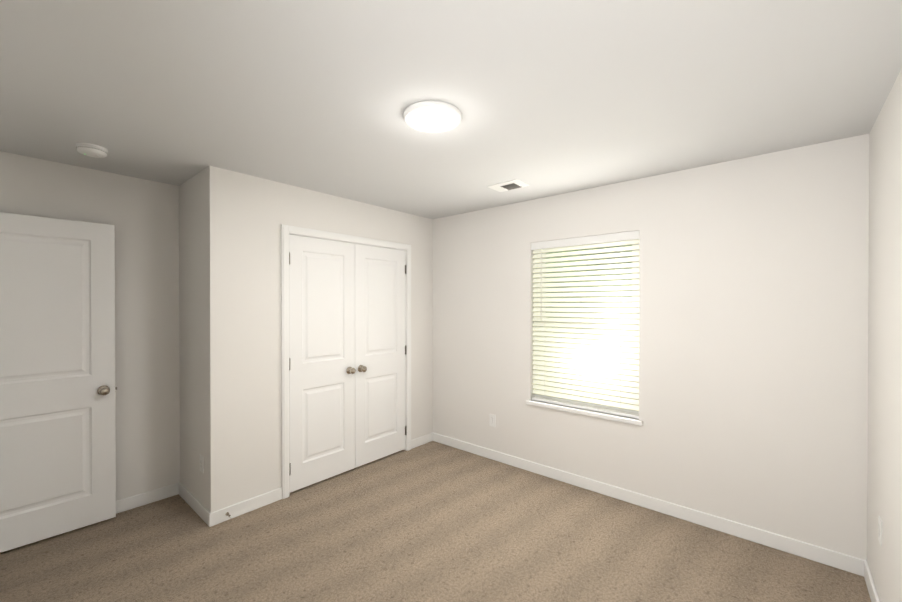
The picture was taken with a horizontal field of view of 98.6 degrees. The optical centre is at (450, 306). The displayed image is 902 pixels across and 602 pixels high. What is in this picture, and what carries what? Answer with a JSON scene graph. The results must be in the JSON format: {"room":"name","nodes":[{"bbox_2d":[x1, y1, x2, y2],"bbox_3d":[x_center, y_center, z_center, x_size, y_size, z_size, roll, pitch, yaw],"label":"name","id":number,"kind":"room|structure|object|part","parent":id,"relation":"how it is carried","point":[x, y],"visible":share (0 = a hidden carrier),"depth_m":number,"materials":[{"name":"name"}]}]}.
{"room":"empty bedroom","nodes":[
{"label":"empty bedroom","id":0,"kind":"room"},
{"bbox_2d":[0,151,179,500],"bbox_3d":[-2.563,0.268,2.687,0.110,2.440,1.344,0,0,41],"label":"wall","id":1,"kind":"structure","parent":0,"point":[141,215],"depth_m":2.87,"materials":[{"name":"paint"}]},
{"bbox_2d":[0,212,115,552],"bbox_3d":[-2.622,0.454,2.409,0.172,2.032,0.813,0,0,42],"label":"entry door","id":2,"kind":"structure","parent":1,"relation":"in","point":[57,392],"depth_m":2.48,"materials":[{"name":"white wood"}]},
{"bbox_3d":[-2.354,0.573,2.632,0.068,0.067,0.067,0,0,42],"label":"knob","id":3,"kind":"part","parent":2,"relation":"part of","materials":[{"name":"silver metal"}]},
{"bbox_2d":[116,482,179,513],"bbox_3d":[-2.552,1.442,2.611,0.013,0.092,1.234,0,0,41],"label":"baseboard","id":4,"kind":"structure","parent":1,"relation":"attached to","point":[135,501],"depth_m":2.91,"materials":[{"name":"white wood"}]},
{"bbox_2d":[179,170,204,506],"bbox_3d":[-1.897,0.267,2.928,0.585,2.440,0.110,0,0,41],"label":"wall","id":5,"kind":"structure","parent":0,"point":[191,325],"depth_m":2.87,"materials":[{"name":"paint"}]},
{"bbox_2d":[179,483,209,525],"bbox_3d":[-1.891,1.441,2.847,0.682,0.092,0.013,0,0,41],"label":"baseboard","id":6,"kind":"structure","parent":5,"relation":"attached to","point":[195,504],"depth_m":2.81,"materials":[{"name":"white wood"}]},
{"bbox_2d":[204,166,432,512],"bbox_3d":[-0.957,0.264,3.488,0.110,2.440,2.186,0,0,41],"label":"wall","id":7,"kind":"structure","parent":0,"point":[246,216],"depth_m":2.85,"materials":[{"name":"paint"}]},
{"bbox_2d":[209,487,281,526],"bbox_3d":[-1.440,1.442,2.779,0.090,0.092,0.499,0,0,41],"label":"baseboard","id":8,"kind":"structure","parent":7,"relation":"attached to","point":[237,509],"depth_m":2.78,"materials":[{"name":"white wood"}]},
{"bbox_2d":[289,234,355,492],"bbox_3d":[-1.056,0.449,3.265,0.104,2.032,0.613,0,0,41],"label":"closet door","id":9,"kind":"structure","parent":7,"relation":"in","point":[322,370],"depth_m":3.25,"materials":[{"name":"white wood"}]},
{"bbox_3d":[-0.882,0.569,3.441,0.068,0.067,0.067,0,0,41],"label":"knob","id":10,"kind":"part","parent":9,"relation":"part of","materials":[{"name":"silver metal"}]},
{"bbox_2d":[281,224,410,498],"bbox_3d":[-0.901,0.425,3.538,0.130,2.118,1.361,0,0,41],"label":"trim","id":11,"kind":"structure","parent":7,"relation":"attached to","point":[286,230],"depth_m":3.02,"materials":[{"name":"white wood"}]},
{"bbox_2d":[355,244,404,467],"bbox_3d":[-0.654,0.447,3.732,0.104,2.032,0.613,0,0,41],"label":"closet door","id":12,"kind":"structure","parent":7,"relation":"in","point":[380,352],"depth_m":3.72,"materials":[{"name":"white wood"}]},
{"bbox_3d":[-0.802,0.569,3.534,0.068,0.067,0.067,0,0,41],"label":"knob","id":13,"kind":"part","parent":12,"relation":"part of","materials":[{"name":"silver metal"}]},
{"bbox_2d":[411,433,432,448],"bbox_3d":[-0.312,1.435,4.149,0.013,0.092,0.326,0,0,41],"label":"baseboard","id":14,"kind":"structure","parent":7,"relation":"attached to","point":[421,440],"depth_m":4.14,"materials":[{"name":"white wood"}]},
{"bbox_2d":[0,441,870,601],"bbox_3d":[-0.870,1.542,1.880,4.738,0.100,4.800,0,0,41],"label":"floor","id":15,"kind":"structure","parent":0,"point":[432,521],"depth_m":2.35,"materials":[{"name":"carpet"}]},
{"bbox_2d":[0,0,901,218],"bbox_3d":[-0.870,-0.998,1.867,4.738,0.100,4.800,0,0,41],"label":"ceiling","id":16,"kind":"structure","parent":0,"point":[547,98],"depth_m":1.67,"materials":[{"name":"paint"}]},
{"bbox_2d":[76,143,107,157],"bbox_3d":[-2.143,-0.926,2.316,0.140,0.048,0.140,0,0,41],"label":"smoke detector","id":17,"kind":"object","parent":16,"relation":"attached to","point":[92,150],"visible":1,"depth_m":2.28,"materials":[{"name":"white plastic"}]},
{"bbox_2d":[403,101,461,132],"bbox_3d":[-0.091,-0.934,1.927,0.288,0.027,0.288,0,0,41],"label":"ceiling light","id":18,"kind":"object","parent":16,"relation":"in","point":[432,116],"visible":1,"depth_m":1.89,"materials":[{"name":"white glass"}]},
{"bbox_2d":[408,108,456,130],"bbox_3d":[-0.091,-0.928,1.927,0.247,0.014,0.247,0,0,41],"label":"diffuser","id":19,"kind":"object","parent":18,"relation":"attached to","point":[420,119],"depth_m":1.91,"materials":[{"name":"white glass"}]},
{"bbox_2d":[487,179,528,191],"bbox_3d":[0.450,-0.948,3.061,0.270,0.011,0.192,0,0,41],"label":"ceiling vent","id":20,"kind":"object","parent":16,"relation":"in","point":[508,185],"visible":1,"depth_m":3.04,"materials":[{"name":"white plastic"}]},
{"bbox_2d":[433,134,868,560],"bbox_3d":[0.650,0.263,3.639,4.738,2.440,0.140,0,0,41],"label":"wall","id":21,"kind":"structure","parent":0,"point":[753,332],"depth_m":2.59,"materials":[{"name":"paint"}]},
{"bbox_2d":[489,414,495,426],"bbox_3d":[0.403,1.105,3.760,0.070,0.114,0.007,0,0,41],"label":"electrical outlet","id":22,"kind":"object","parent":21,"relation":"attached to","point":[492,420],"visible":1,"depth_m":3.76,"materials":[{"name":"white plastic"}]},
{"bbox_2d":[526,400,642,425],"bbox_3d":[1.079,0.862,3.218,0.970,0.034,0.115,0,0,41],"label":"window sill","id":23,"kind":"structure","parent":21,"relation":"attached to","point":[629,420],"depth_m":3.12,"materials":[{"name":"white wood"}]},
{"bbox_2d":[535,239,638,413],"bbox_3d":[1.133,0.136,3.277,0.910,1.418,0.051,0,0,41],"label":"window","id":24,"kind":"structure","parent":21,"relation":"in","point":[599,406],"depth_m":3.25,"materials":[{"name":"white plastic"}]},
{"bbox_2d":[531,230,638,418],"bbox_3d":[1.080,0.136,3.216,0.904,1.413,0.073,0,0,41],"label":"window blinds","id":25,"kind":"object","parent":24,"relation":"attached to","point":[580,367],"visible":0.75,"depth_m":3.18,"materials":[{"name":"white plastic"}]},
{"bbox_2d":[432,432,866,576],"bbox_3d":[1.042,1.439,3.208,3.293,0.092,0.013,0,0,41],"label":"baseboard","id":26,"kind":"structure","parent":21,"relation":"attached to","point":[842,561],"depth_m":2.70,"materials":[{"name":"white wood"}]},
{"bbox_2d":[867,69,901,601],"bbox_3d":[1.186,0.278,0.738,0.140,2.440,3.560,0,0,41],"label":"wall","id":27,"kind":"structure","parent":0,"point":[884,494],"depth_m":1.76,"materials":[{"name":"paint"}]},
{"bbox_2d":[864,561,879,601],"bbox_3d":[1.169,1.452,0.842,0.013,0.092,3.407,0,0,41],"label":"baseboard","id":28,"kind":"structure","parent":27,"relation":"attached to","point":[872,591],"depth_m":2.00,"materials":[{"name":"white wood"}]},
{"bbox_2d":[878,516,881,545],"bbox_3d":[2.030,1.062,1.836,0.007,0.114,0.070,0,0,41],"label":"electrical outlet","id":29,"kind":"object","parent":27,"relation":"attached to","point":[880,530],"visible":1,"depth_m":1.83,"materials":[{"name":"white plastic"}]},
{"label":"outside","id":30,"kind":"structure","parent":0,"visible":0},
{"bbox_2d":[546,245,631,347],"bbox_3d":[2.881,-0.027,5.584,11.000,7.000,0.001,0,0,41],"label":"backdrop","id":31,"kind":"structure","parent":30,"point":[587,281],"depth_m":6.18,"materials":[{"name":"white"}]}
]}

